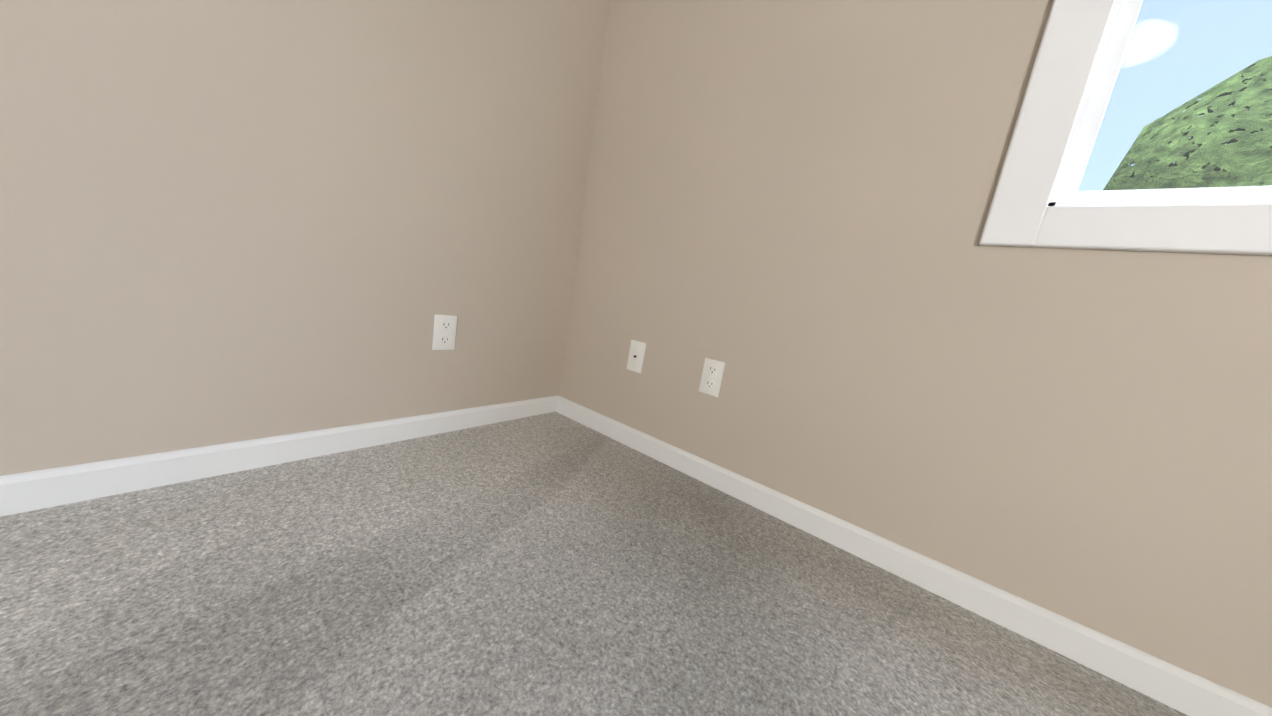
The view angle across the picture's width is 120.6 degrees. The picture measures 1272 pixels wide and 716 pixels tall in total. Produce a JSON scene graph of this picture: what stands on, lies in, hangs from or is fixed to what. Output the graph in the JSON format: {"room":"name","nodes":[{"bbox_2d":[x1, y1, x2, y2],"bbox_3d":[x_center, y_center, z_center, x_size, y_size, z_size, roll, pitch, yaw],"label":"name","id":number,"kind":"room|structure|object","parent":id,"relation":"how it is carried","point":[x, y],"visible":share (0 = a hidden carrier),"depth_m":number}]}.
{"room":"empty bedroom","nodes":[
{"label":"empty bedroom","id":0,"kind":"room"},
{"bbox_2d":[0,0,610,475],"bbox_3d":[-1.291,-0.906,0.103,0.120,2.440,3.790,16,11,36],"label":"wall","id":1,"kind":"structure","parent":0,"point":[230,220],"depth_m":0.84},
{"bbox_2d":[0,395,557,516],"bbox_3d":[-1.431,0.261,0.254,0.014,0.072,3.550,16,11,36],"label":"baseboard","id":2,"kind":"structure","parent":1,"relation":"attached to","point":[33,490],"depth_m":0.85},
{"bbox_2d":[432,315,456,349],"bbox_3d":[-0.630,-0.083,1.196,0.008,0.117,0.072,16,11,36],"label":"electrical outlet","id":3,"kind":"object","parent":1,"relation":"attached to","point":[444,332],"visible":1,"depth_m":1.19},
{"bbox_2d":[0,412,1187,715],"bbox_3d":[-0.563,0.764,-1.380,3.744,0.100,5.370,16,11,36],"label":"floor","id":4,"kind":"structure","parent":0,"point":[550,564],"depth_m":0.65},
{"bbox_2d":[558,0,1271,707],"bbox_3d":[1.231,-0.552,0.505,3.504,2.440,0.120,16,11,36],"label":"wall","id":5,"kind":"structure","parent":0,"point":[786,208],"depth_m":0.87},
{"bbox_2d":[627,340,645,372],"bbox_3d":[-0.001,-0.006,1.378,0.072,0.117,0.015,16,11,36],"label":"outlet","id":6,"kind":"object","parent":5,"relation":"attached to","point":[636,356],"visible":1,"depth_m":1.38},
{"bbox_2d":[699,358,724,396],"bbox_3d":[0.249,0.064,1.195,0.072,0.117,0.008,16,11,36],"label":"electrical outlet","id":7,"kind":"object","parent":5,"relation":"attached to","point":[711,377],"visible":1,"depth_m":1.19},
{"bbox_2d":[556,395,1271,715],"bbox_3d":[0.998,0.603,0.642,3.504,0.072,0.014,16,11,36],"label":"baseboard","id":8,"kind":"structure","parent":5,"relation":"attached to","point":[1186,692],"depth_m":0.82},
{"bbox_2d":[978,0,1271,254],"bbox_3d":[1.534,-0.854,0.220,1.618,1.618,0.099,16,11,36],"label":"window","id":9,"kind":"structure","parent":5,"relation":"in","point":[1039,200],"depth_m":0.70},
{"label":"ground","id":10,"kind":"structure","parent":0,"visible":0},
{"bbox_2d":[1103,56,1271,189],"bbox_3d":[8.066,0.659,9.167,39.686,17.230,20.728,16,11,36],"label":"hill","id":11,"kind":"object","parent":10,"relation":"on","point":[1214,100],"depth_m":8.16}
]}

